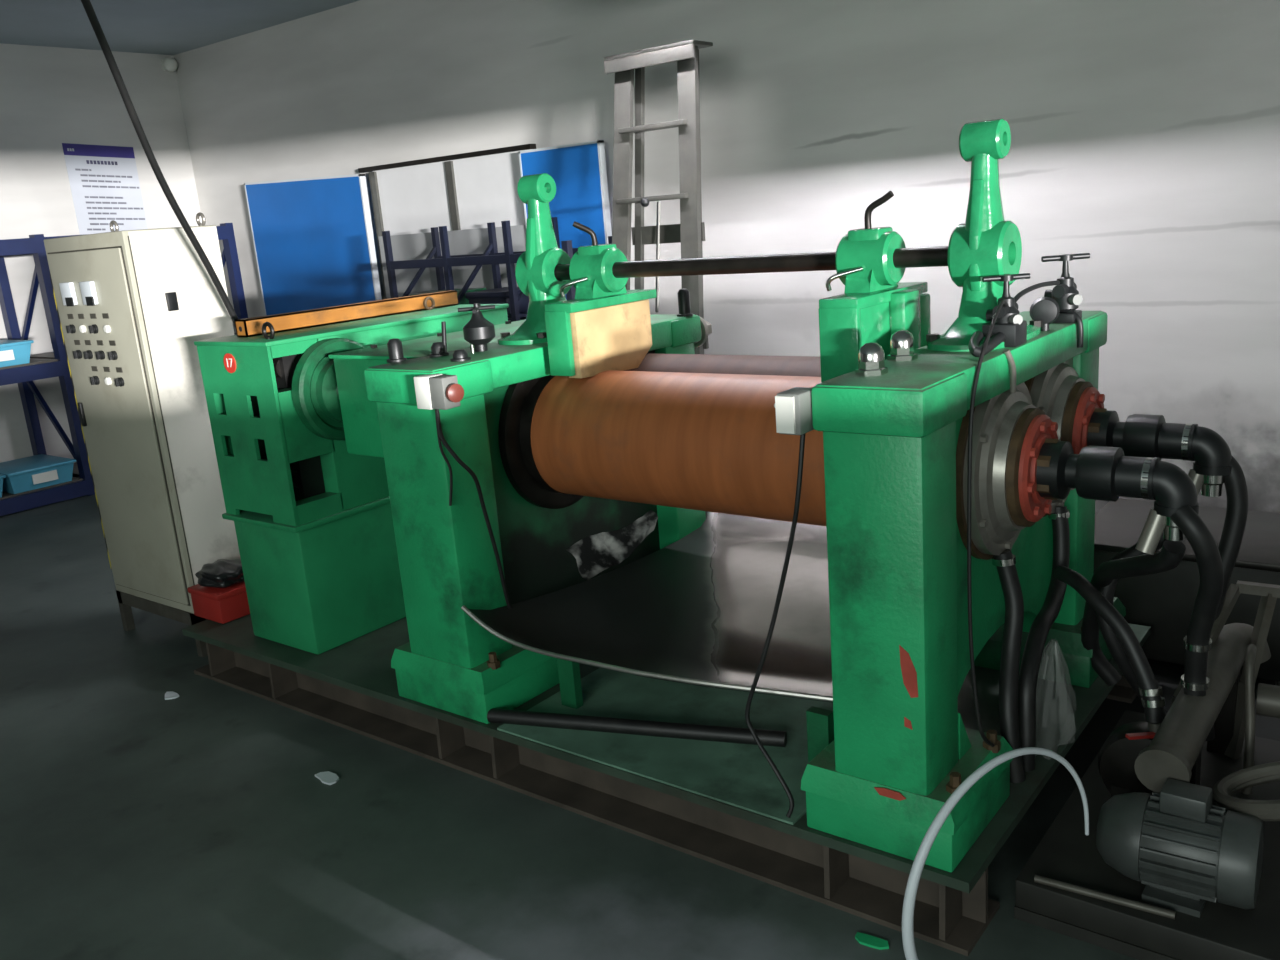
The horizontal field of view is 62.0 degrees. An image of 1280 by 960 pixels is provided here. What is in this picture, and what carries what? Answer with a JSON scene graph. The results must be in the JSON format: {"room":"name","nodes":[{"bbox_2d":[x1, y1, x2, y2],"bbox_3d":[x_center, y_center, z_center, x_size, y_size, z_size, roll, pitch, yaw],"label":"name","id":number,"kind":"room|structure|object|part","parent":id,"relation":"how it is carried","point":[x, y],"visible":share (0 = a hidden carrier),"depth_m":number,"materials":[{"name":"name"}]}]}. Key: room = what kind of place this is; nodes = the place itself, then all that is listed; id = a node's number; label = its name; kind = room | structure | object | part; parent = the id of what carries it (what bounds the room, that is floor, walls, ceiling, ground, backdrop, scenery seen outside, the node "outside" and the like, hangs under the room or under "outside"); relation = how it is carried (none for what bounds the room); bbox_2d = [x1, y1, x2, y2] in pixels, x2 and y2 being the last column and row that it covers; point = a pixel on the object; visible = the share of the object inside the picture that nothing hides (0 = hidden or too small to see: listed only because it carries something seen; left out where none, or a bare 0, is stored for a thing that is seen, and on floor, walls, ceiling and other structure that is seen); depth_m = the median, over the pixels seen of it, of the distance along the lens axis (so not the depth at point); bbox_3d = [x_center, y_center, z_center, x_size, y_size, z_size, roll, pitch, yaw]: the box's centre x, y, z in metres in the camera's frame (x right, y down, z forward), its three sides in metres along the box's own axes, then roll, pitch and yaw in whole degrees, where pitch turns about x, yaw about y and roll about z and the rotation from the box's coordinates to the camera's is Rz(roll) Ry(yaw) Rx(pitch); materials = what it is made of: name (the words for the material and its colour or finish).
{"room":"factory floor","nodes":[
{"label":"factory floor","id":0,"kind":"room"},
{"bbox_2d":[0,43,201,462],"bbox_3d":[-6.419,-0.823,5.534,0.200,3.130,9.000,6,18,37],"label":"wall","id":1,"kind":"structure","parent":0,"point":[50,97],"depth_m":7.91,"materials":[{"name":"white paint"}]},
{"bbox_2d":[62,143,147,234],"bbox_3d":[-4.096,-2.145,8.211,0.006,0.870,0.539,6,18,37],"label":"notice","id":2,"kind":"object","parent":1,"relation":"attached to","point":[103,180],"visible":0.66,"depth_m":8.17,"materials":[{"name":"paper"}]},
{"bbox_2d":[161,57,177,71],"bbox_3d":[-3.729,-3.298,8.447,0.110,0.110,0.110,6,18,37],"label":"sensor","id":3,"kind":"object","parent":1,"relation":"attached to","point":[169,64],"visible":1,"depth_m":8.42,"materials":[{"name":"white plastic"}]},
{"bbox_2d":[0,0,359,54],"bbox_3d":[-2.272,-1.916,1.876,11.000,0.100,9.400,6,18,37],"label":"ceiling","id":4,"kind":"structure","parent":0,"point":[163,27],"depth_m":7.20,"materials":[{"name":"white paint"}]},
{"bbox_2d":[81,0,237,327],"bbox_3d":[-1.570,-0.826,3.554,0.283,2.944,1.605,-2,14,10],"label":"conduit","id":5,"kind":"object","parent":4,"relation":"hanging from","point":[87,5],"visible":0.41,"depth_m":3.63,"materials":[{"name":"black rubber"}]},
{"bbox_2d":[0,477,1279,959],"bbox_3d":[-2.021,1.209,2.653,11.000,0.100,9.400,6,18,37],"label":"floor","id":6,"kind":"structure","parent":0,"point":[136,823],"depth_m":2.91,"materials":[{"name":"grey concrete"}]},
{"bbox_2d":[0,223,247,515],"bbox_3d":[-4.219,-0.792,7.488,0.760,1.790,2.880,6,18,37],"label":"storage rack","id":7,"kind":"object","parent":6,"relation":"on","point":[55,363],"visible":0.4,"depth_m":7.35,"materials":[{"name":"dark blue painted steel"},{"name":"blue plastic"}]},
{"bbox_2d":[0,474,5,496],"bbox_3d":[-4.517,0.068,7.020,0.525,0.150,0.450,6,18,37],"label":"bin","id":8,"kind":"object","parent":7,"relation":"on","point":[2,476],"visible":1,"depth_m":7.03,"materials":[{"name":"blue plastic"}]},
{"bbox_2d":[0,340,33,366],"bbox_3d":[-4.370,-0.828,7.083,0.525,0.150,0.450,6,18,37],"label":"bin","id":9,"kind":"object","parent":7,"relation":"on","point":[12,352],"visible":1,"depth_m":7.03,"materials":[{"name":"blue plastic"}]},
{"bbox_2d":[0,454,75,493],"bbox_3d":[-4.238,-0.041,7.369,0.525,0.150,0.450,6,18,37],"label":"bin","id":10,"kind":"object","parent":7,"relation":"on","point":[29,473],"visible":1,"depth_m":7.24,"materials":[{"name":"blue plastic"}]},
{"bbox_2d":[44,212,240,656],"bbox_3d":[-1.990,-0.193,4.442,0.659,1.748,0.423,6,18,37],"label":"tall cabinet","id":11,"kind":"object","parent":6,"relation":"on","point":[132,306],"visible":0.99,"depth_m":4.21,"materials":[{"name":"grey metal"}]},
{"bbox_3d":[-2.298,-0.660,4.295,0.044,0.020,0.003,6,18,37],"label":"name plate","id":12,"kind":"part","parent":11,"relation":"part of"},
{"bbox_3d":[-2.301,-0.609,4.298,0.036,0.036,0.026,6,18,37],"label":"selector knob","id":13,"kind":"part","parent":11,"relation":"part of","materials":[{"name":"black plastic"}]},
{"bbox_3d":[-2.283,-0.508,4.315,0.036,0.036,0.026,6,18,37],"label":"selector knob","id":14,"kind":"part","parent":11,"relation":"part of","materials":[{"name":"black plastic"}]},
{"bbox_3d":[-2.280,-0.557,4.313,0.044,0.020,0.003,6,18,37],"label":"name plate","id":15,"kind":"part","parent":11,"relation":"part of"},
{"bbox_3d":[-2.226,-0.652,4.240,0.044,0.020,0.003,6,18,37],"label":"name plate","id":16,"kind":"part","parent":11,"relation":"part of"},
{"bbox_3d":[-2.320,-0.273,4.427,0.022,0.100,0.014,6,18,37],"label":"door handle","id":17,"kind":"part","parent":11,"relation":"part of","materials":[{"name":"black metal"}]},
{"bbox_2d":[79,325,85,332],"bbox_3d":[-2.226,-0.603,4.248,0.032,0.032,0.015,6,18,37],"label":"lamp","id":18,"kind":"object","parent":11,"relation":"attached to","point":[82,328],"depth_m":4.24,"materials":[{"name":"white plastic"}]},
{"bbox_3d":[-2.212,-0.500,4.261,0.036,0.036,0.026,6,18,37],"label":"selector knob","id":19,"kind":"part","parent":11,"relation":"part of","materials":[{"name":"black plastic"}]},
{"bbox_3d":[-2.209,-0.550,4.258,0.044,0.020,0.003,6,18,37],"label":"name plate","id":20,"kind":"part","parent":11,"relation":"part of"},
{"bbox_3d":[-2.150,-0.593,4.183,0.036,0.036,0.026,6,18,37],"label":"selector knob","id":21,"kind":"part","parent":11,"relation":"part of","materials":[{"name":"black plastic"}]},
{"bbox_3d":[-2.147,-0.644,4.180,0.044,0.020,0.003,6,18,37],"label":"name plate","id":22,"kind":"part","parent":11,"relation":"part of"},
{"bbox_3d":[-2.191,-0.447,4.276,0.044,0.020,0.003,6,18,37],"label":"name plate","id":23,"kind":"part","parent":11,"relation":"part of","materials":[{"name":"black plastic"}]},
{"bbox_3d":[-2.194,-0.399,4.279,0.036,0.036,0.026,6,18,37],"label":"selector knob","id":24,"kind":"part","parent":11,"relation":"part of","materials":[{"name":"black plastic"}]},
{"bbox_3d":[-2.133,-0.492,4.200,0.036,0.036,0.026,6,18,37],"label":"selector knob","id":25,"kind":"part","parent":11,"relation":"part of","materials":[{"name":"black plastic"}]},
{"bbox_3d":[-2.130,-0.541,4.198,0.044,0.020,0.003,6,18,37],"label":"name plate","id":26,"kind":"part","parent":11,"relation":"part of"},
{"bbox_3d":[-2.068,-0.635,4.119,0.044,0.020,0.003,6,18,37],"label":"name plate","id":27,"kind":"part","parent":11,"relation":"part of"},
{"bbox_3d":[-2.112,-0.438,4.216,0.044,0.020,0.003,6,18,37],"label":"name plate","id":28,"kind":"part","parent":11,"relation":"part of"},
{"bbox_2d":[103,325,110,332],"bbox_3d":[-2.068,-0.585,4.127,0.032,0.032,0.015,6,18,37],"label":"lamp","id":29,"kind":"object","parent":11,"relation":"attached to","point":[107,328],"depth_m":4.12,"materials":[{"name":"white plastic"}]},
{"bbox_2d":[104,377,111,384],"bbox_3d":[-2.112,-0.392,4.222,0.032,0.032,0.015,6,18,37],"label":"lamp","id":30,"kind":"object","parent":11,"relation":"attached to","point":[108,380],"depth_m":4.22,"materials":[{"name":"white plastic"}]},
{"bbox_3d":[-2.054,-0.483,4.140,0.036,0.036,0.026,6,18,37],"label":"selector knob","id":31,"kind":"part","parent":11,"relation":"part of","materials":[{"name":"black plastic"}]},
{"bbox_3d":[-2.050,-0.532,4.137,0.044,0.020,0.003,6,18,37],"label":"name plate","id":32,"kind":"part","parent":11,"relation":"part of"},
{"bbox_3d":[-2.108,-0.205,4.294,0.590,1.410,0.010,6,18,37],"label":"door","id":33,"kind":"part","parent":11,"relation":"part of","materials":[{"name":"beige metal"}]},
{"bbox_3d":[-2.036,-0.382,4.158,0.036,0.036,0.026,6,18,37],"label":"selector knob","id":34,"kind":"part","parent":11,"relation":"part of","materials":[{"name":"black plastic"}]},
{"bbox_3d":[-2.033,-0.430,4.155,0.044,0.020,0.003,6,18,37],"label":"name plate","id":35,"kind":"part","parent":11,"relation":"part of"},
{"bbox_3d":[-2.269,0.600,4.707,0.035,0.130,0.035,6,18,37],"label":"leg","id":36,"kind":"part","parent":11,"relation":"part of","materials":[{"name":"grey metal"}]},
{"bbox_3d":[-1.729,-0.237,4.257,0.003,1.498,0.357,6,18,37],"label":"panel","id":37,"kind":"part","parent":11,"relation":"part of","materials":[{"name":"white metal"}]},
{"bbox_3d":[-1.786,0.652,4.337,0.035,0.130,0.035,6,18,37],"label":"leg","id":38,"kind":"part","parent":11,"relation":"part of","materials":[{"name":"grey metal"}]},
{"bbox_2d":[165,691,178,699],"bbox_3d":[-1.756,0.805,3.971,0.077,0.006,0.050,6,18,37],"label":"scrap","id":39,"kind":"object","parent":6,"relation":"on","point":[168,695],"visible":1,"depth_m":3.96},
{"bbox_2d":[244,174,381,315],"bbox_3d":[-2.384,-1.211,7.984,1.390,2.075,0.046,6,18,37],"label":"board","id":40,"kind":"object","parent":6,"relation":"on","point":[313,239],"visible":0.41,"depth_m":7.80,"materials":[{"name":"blue plastic"}]},
{"bbox_2d":[315,771,338,784],"bbox_3d":[-0.961,0.915,3.272,0.094,0.006,0.050,6,18,37],"label":"scrap","id":41,"kind":"object","parent":6,"relation":"on","point":[329,778],"visible":1,"depth_m":3.27,"materials":[{"name":"grey"}]},
{"bbox_2d":[378,217,611,321],"bbox_3d":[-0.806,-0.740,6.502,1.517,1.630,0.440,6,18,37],"label":"rack","id":42,"kind":"object","parent":6,"relation":"on","point":[491,255],"visible":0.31,"depth_m":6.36,"materials":[{"name":"metal"}]},
{"bbox_2d":[410,288,485,304],"bbox_3d":[-1.199,-1.121,6.697,0.340,0.135,0.340,6,18,37],"label":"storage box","id":43,"kind":"object","parent":42,"relation":"on","point":[464,300],"visible":0.15,"depth_m":6.63,"materials":[{"name":"grey plastic"}]},
{"bbox_2d":[465,287,528,314],"bbox_3d":[-0.803,-1.077,6.394,0.340,0.135,0.340,6,18,37],"label":"storage box","id":44,"kind":"object","parent":42,"relation":"on","point":[498,295],"visible":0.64,"depth_m":6.27,"materials":[{"name":"plastic"}]},
{"bbox_2d":[518,140,611,298],"bbox_3d":[-0.389,-0.970,6.464,0.630,2.030,0.046,6,18,37],"label":"board","id":45,"kind":"object","parent":6,"relation":"on","point":[578,171],"visible":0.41,"depth_m":6.20,"materials":[{"name":"blue plastic"}]},
{"bbox_2d":[604,40,712,517],"bbox_3d":[0.093,-0.898,5.332,0.615,2.366,0.378,6,18,37],"label":"step ladder","id":46,"kind":"object","parent":6,"relation":"on","point":[690,232],"visible":0.6,"depth_m":5.17,"materials":[{"name":"metal"}]},
{"bbox_3d":[-0.100,-0.898,5.427,0.337,2.352,0.103,-13,16,-30],"label":"rail","id":47,"kind":"part","parent":46,"relation":"part of","materials":[{"name":"metal"}]},
{"bbox_3d":[-0.004,-0.921,5.487,0.270,2.349,0.047,-14,17,-33],"label":"rail","id":48,"kind":"part","parent":46,"relation":"part of","materials":[{"name":"metal"}]},
{"bbox_3d":[0.025,-1.354,5.190,0.044,0.044,0.044,6,18,37],"label":"knob","id":49,"kind":"part","parent":46,"relation":"part of","materials":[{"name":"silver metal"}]},
{"bbox_3d":[0.252,-0.860,5.157,0.103,2.350,0.308,3,16,28],"label":"rail","id":50,"kind":"part","parent":46,"relation":"part of","materials":[{"name":"metal"}]},
{"bbox_3d":[0.289,-0.889,5.263,0.042,2.348,0.252,4,17,32],"label":"rail","id":51,"kind":"part","parent":46,"relation":"part of","materials":[{"name":"metal"}]},
{"bbox_2d":[182,119,1231,955],"bbox_3d":[-0.013,-0.125,3.516,3.422,1.753,1.621,6,18,37],"label":"mill","id":52,"kind":"object","parent":6,"relation":"on","point":[928,457],"visible":0.99,"depth_m":2.84,"materials":[{"name":"metal"}]},
{"bbox_2d":[187,581,249,623],"bbox_3d":[-1.647,0.471,4.258,0.220,0.122,0.210,6,18,37],"label":"box","id":53,"kind":"object","parent":52,"relation":"on","point":[220,605],"visible":0.59,"depth_m":4.17,"materials":[{"name":"red plastic"}]},
{"bbox_2d":[195,559,243,587],"bbox_3d":[-1.662,0.367,4.230,0.190,0.093,0.211,-12,16,-26],"label":"plastic bundle","id":54,"kind":"object","parent":53,"relation":"on","point":[222,573],"visible":0.88,"depth_m":4.17,"materials":[{"name":"black plastic"}]},
{"bbox_2d":[194,304,508,654],"bbox_3d":[-0.966,-0.087,4.118,0.554,1.169,1.146,6,18,37],"label":"gearbox","id":55,"kind":"object","parent":52,"relation":"on","point":[312,518],"visible":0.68,"depth_m":3.75,"materials":[{"name":"green metal"}]},
{"bbox_2d":[234,290,457,336],"bbox_3d":[-1.082,-0.645,4.089,0.085,0.064,1.002,6,18,37],"label":"channel","id":56,"kind":"object","parent":55,"relation":"on","point":[246,327],"visible":0.99,"depth_m":4.02,"materials":[{"name":"orange metal"}]},
{"bbox_3d":[-1.048,-0.594,4.026,0.437,0.016,1.132,6,18,37],"label":"lid","id":57,"kind":"part","parent":55,"relation":"part of","materials":[{"name":"green metal"}]},
{"bbox_3d":[-0.531,-0.508,3.759,0.480,0.014,1.020,6,18,37],"label":"lid","id":58,"kind":"part","parent":52,"relation":"part of","materials":[{"name":"green paint"}]},
{"bbox_3d":[-0.507,-0.397,3.220,0.012,0.026,0.012,6,18,37],"label":"valve stem","id":59,"kind":"part","parent":52,"relation":"part of","materials":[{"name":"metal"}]},
{"bbox_3d":[-0.312,-0.703,3.456,0.210,0.474,0.400,6,18,37],"label":"support arm","id":60,"kind":"part","parent":52,"relation":"part of"},
{"bbox_3d":[-0.263,0.006,3.606,0.100,0.805,1.250,6,18,37],"label":"frame","id":61,"kind":"part","parent":52,"relation":"part of","materials":[{"name":"green metal"}]},
{"bbox_3d":[-0.204,-0.595,3.285,0.096,0.058,0.019,0,15,17],"label":"latch lever","id":62,"kind":"part","parent":52,"relation":"part of","materials":[{"name":"metal"}]},
{"bbox_3d":[-0.170,-0.758,3.287,0.072,0.085,0.019,-5,14,-3],"label":"clamp handle","id":63,"kind":"part","parent":52,"relation":"part of","materials":[{"name":"metal"}]},
{"bbox_3d":[-0.025,0.695,2.998,0.879,0.043,0.043,0,15,19],"label":"pipe rail","id":64,"kind":"part","parent":52,"relation":"part of","materials":[{"name":"black metal"}]},
{"bbox_2d":[461,512,832,702],"bbox_3d":[0.358,0.337,3.247,1.162,0.179,1.358,6,18,37],"label":"drip tray","id":65,"kind":"object","parent":52,"relation":"attached to","point":[697,609],"visible":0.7,"depth_m":3.24,"materials":[{"name":"metal"}]},
{"bbox_2d":[566,510,657,580],"bbox_3d":[-0.081,0.211,3.337,0.328,0.267,0.056,3,16,29],"label":"strip","id":66,"kind":"object","parent":65,"relation":"on","point":[596,553],"visible":1,"depth_m":3.35,"materials":[{"name":"black rubber"}]},
{"bbox_3d":[0.268,0.650,3.169,0.980,0.006,0.975,6,18,37],"label":"deck panel","id":67,"kind":"part","parent":52,"relation":"part of","materials":[{"name":"green metal"}]},
{"bbox_2d":[745,433,805,817],"bbox_3d":[0.309,0.337,2.424,0.038,0.937,0.196,-17,19,-41],"label":"hanging wire","id":68,"kind":"object","parent":52,"relation":"hanging from","point":[802,437],"visible":0.98,"depth_m":2.44,"materials":[{"name":"black rubber"}]},
{"bbox_3d":[0.524,-0.515,2.728,0.096,0.058,0.019,0,15,17],"label":"latch lever","id":69,"kind":"part","parent":52,"relation":"part of","materials":[{"name":"metal"}]},
{"bbox_3d":[0.609,-0.685,2.711,0.080,0.098,0.019,6,18,37],"label":"clamp handle","id":70,"kind":"part","parent":52,"relation":"part of","materials":[{"name":"metal"}]},
{"bbox_3d":[0.835,-0.577,2.578,0.210,0.474,0.400,6,18,37],"label":"support arm","id":71,"kind":"part","parent":52,"relation":"part of"},
{"bbox_3d":[0.877,0.131,2.734,0.100,0.805,1.250,6,18,37],"label":"frame","id":72,"kind":"part","parent":52,"relation":"part of","materials":[{"name":"green paint"}]},
{"bbox_3d":[0.856,-0.473,2.489,0.108,0.014,0.031,-5,14,0],"label":"valve handle","id":73,"kind":"part","parent":52,"relation":"part of","materials":[{"name":"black metal"}]},
{"bbox_2d":[992,549,1025,782],"bbox_3d":[0.904,0.448,2.590,0.073,0.534,0.207,-2,14,11],"label":"hose","id":74,"kind":"object","parent":52,"relation":"attached to","point":[1005,562],"visible":0.91,"depth_m":2.58,"materials":[{"name":"black rubber"}]},
{"bbox_2d":[1018,506,1069,771],"bbox_3d":[1.057,0.388,2.774,0.064,0.532,0.555,3,16,28],"label":"hose","id":75,"kind":"object","parent":52,"relation":"attached to","point":[1042,623],"visible":0.83,"depth_m":2.66,"materials":[{"name":"black rubber"}]},
{"bbox_3d":[1.126,-0.589,2.816,0.123,0.016,0.035,-5,14,0],"label":"valve handle","id":76,"kind":"part","parent":52,"relation":"part of","materials":[{"name":"black metal"}]},
{"bbox_2d":[1096,530,1166,719],"bbox_3d":[1.316,0.370,2.812,0.221,0.611,0.088,-3,14,8],"label":"hose","id":77,"kind":"object","parent":52,"relation":"hanging from","point":[1111,640],"visible":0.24,"depth_m":2.79,"materials":[{"name":"black rubber"}]},
{"bbox_2d":[1081,540,1185,685],"bbox_3d":[1.241,0.363,2.731,0.121,0.611,0.609,-1,14,12],"label":"hose","id":78,"kind":"object","parent":52,"relation":"attached to","point":[1171,554],"visible":0.91,"depth_m":2.66,"materials":[{"name":"black rubber"}]},
{"bbox_2d":[1206,456,1247,740],"bbox_3d":[1.481,0.304,2.720,0.095,0.758,0.110,6,18,37],"label":"hose","id":79,"kind":"object","parent":52,"relation":"attached to","point":[1234,525],"visible":0.39,"depth_m":2.66,"materials":[{"name":"black rubber"}]},
{"bbox_2d":[855,932,888,949],"bbox_3d":[0.514,1.023,2.358,0.079,0.006,0.030,5,17,33],"label":"scrap","id":80,"kind":"object","parent":6,"relation":"on","point":[864,939],"visible":1,"depth_m":2.35,"materials":[{"name":"green"}]},
{"bbox_2d":[902,747,1088,959],"bbox_3d":[0.725,0.794,2.120,0.538,0.540,0.033,-12,16,-29],"label":"hose","id":81,"kind":"object","parent":6,"relation":"on","point":[909,948],"visible":1,"depth_m":2.00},
{"bbox_2d":[1014,710,1279,959],"bbox_3d":[1.544,0.873,2.432,1.050,0.100,0.950,6,18,37],"label":"base plate","id":82,"kind":"object","parent":6,"relation":"on","point":[1065,854],"visible":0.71,"depth_m":2.32,"materials":[{"name":"black metal"}]},
{"bbox_2d":[1034,875,1175,919],"bbox_3d":[0.994,0.894,2.286,0.281,0.016,0.016,5,17,33],"label":"rod","id":83,"kind":"object","parent":82,"relation":"on","point":[1133,904],"visible":1,"depth_m":2.28,"materials":[{"name":"grey metal"}]},
{"bbox_2d":[1098,721,1152,796],"bbox_3d":[1.242,0.701,2.600,0.220,0.220,0.120,6,18,37],"label":"pump","id":84,"kind":"object","parent":82,"relation":"on","point":[1118,755],"visible":0.36,"depth_m":2.58,"materials":[{"name":"metal"}]},
{"bbox_2d":[1125,723,1160,792],"bbox_3d":[1.222,0.699,2.558,0.090,0.239,0.104,6,18,37],"label":"valve cock","id":85,"kind":"object","parent":82,"relation":"on","point":[1152,727],"visible":0.23,"depth_m":2.53,"materials":[{"name":"red metal"}]},
{"bbox_2d":[1054,566,1165,722],"bbox_3d":[1.164,0.403,2.671,0.073,0.302,0.370,-9,15,-17],"label":"hose","id":86,"kind":"object","parent":85,"relation":"attached to","point":[1152,701],"visible":0.99,"depth_m":2.58,"materials":[{"name":"black rubber"}]},
{"bbox_3d":[1.190,0.607,2.526,0.071,0.013,0.016,-6,14,-6],"label":"lever","id":87,"kind":"part","parent":85,"relation":"part of","materials":[{"name":"red metal"}]},
{"bbox_2d":[1096,778,1263,917],"bbox_3d":[1.151,0.767,2.279,0.317,0.240,0.203,6,18,37],"label":"motor","id":88,"kind":"object","parent":82,"relation":"on","point":[1187,851],"visible":1,"depth_m":2.22,"materials":[{"name":"grey paint"}]},
{"bbox_2d":[1134,623,1270,793],"bbox_3d":[1.384,0.613,2.603,0.126,0.347,0.780,8,19,41],"label":"pipe","id":89,"kind":"object","parent":82,"relation":"on","point":[1174,752],"visible":0.71,"depth_m":2.46,"materials":[{"name":"grey metal"}]},
{"bbox_2d":[1170,505,1223,696],"bbox_3d":[1.261,0.305,2.409,0.106,0.540,0.167,6,18,37],"label":"hose","id":90,"kind":"object","parent":89,"relation":"attached to","point":[1197,642],"visible":0.94,"depth_m":2.37,"materials":[{"name":"black rubber"}]},
{"bbox_2d":[1170,580,1279,758],"bbox_3d":[1.662,0.512,2.672,0.705,0.470,0.230,-1,14,13],"label":"stand","id":91,"kind":"object","parent":82,"relation":"on","point":[1269,593],"visible":0.56,"depth_m":2.72,"materials":[{"name":"grey metal"}]},
{"bbox_2d":[1212,761,1279,820],"bbox_3d":[1.387,0.723,2.280,0.292,0.290,0.230,6,18,37],"label":"coil","id":92,"kind":"object","parent":82,"relation":"on","point":[1223,790],"visible":0.94,"depth_m":2.34,"materials":[{"name":"grey rubber"}]},
{"bbox_2d":[1242,644,1256,794],"bbox_3d":[1.514,0.593,2.651,0.029,0.343,0.146,2,16,26],"label":"pipe","id":93,"kind":"object","parent":82,"relation":"on","point":[1249,670],"visible":0.89,"depth_m":2.60,"materials":[{"name":"grey metal"}]},
{"bbox_2d":[1256,683,1279,717],"bbox_3d":[1.746,0.646,2.578,0.447,0.239,0.084,5,17,35],"label":"pipe","id":94,"kind":"object","parent":82,"relation":"on","point":[1268,696],"visible":1,"depth_m":2.64,"materials":[{"name":"grey metal"}]},
{"bbox_2d":[1093,498,1279,684],"bbox_3d":[1.904,0.349,3.661,0.680,0.467,0.580,6,18,37],"label":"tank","id":95,"kind":"object","parent":6,"relation":"on","point":[1163,602],"visible":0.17,"depth_m":3.49,"materials":[{"name":"metal"}]},
{"bbox_3d":[1.890,0.176,3.618,0.680,0.025,0.580,6,18,37],"label":"tank lid","id":96,"kind":"part","parent":95,"relation":"part of","materials":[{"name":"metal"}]},
{"bbox_2d":[173,0,1279,513],"bbox_3d":[0.644,-1.446,5.755,11.000,3.130,0.200,6,18,37],"label":"wall","id":97,"kind":"structure","parent":0,"point":[1145,134],"depth_m":5.15,"materials":[{"name":"white paint"}]},
{"bbox_2d":[358,144,535,298],"bbox_3d":[-1.249,-1.527,7.068,1.640,1.190,0.055,6,18,37],"label":"window","id":98,"kind":"structure","parent":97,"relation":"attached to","point":[471,190],"depth_m":6.94,"materials":[{"name":"glass"}]},
{"bbox_3d":[-1.294,-2.088,6.929,1.640,0.030,0.055,6,18,37],"label":"frame rail","id":99,"kind":"part","parent":98,"relation":"part of","materials":[{"name":"metal"}]}
]}

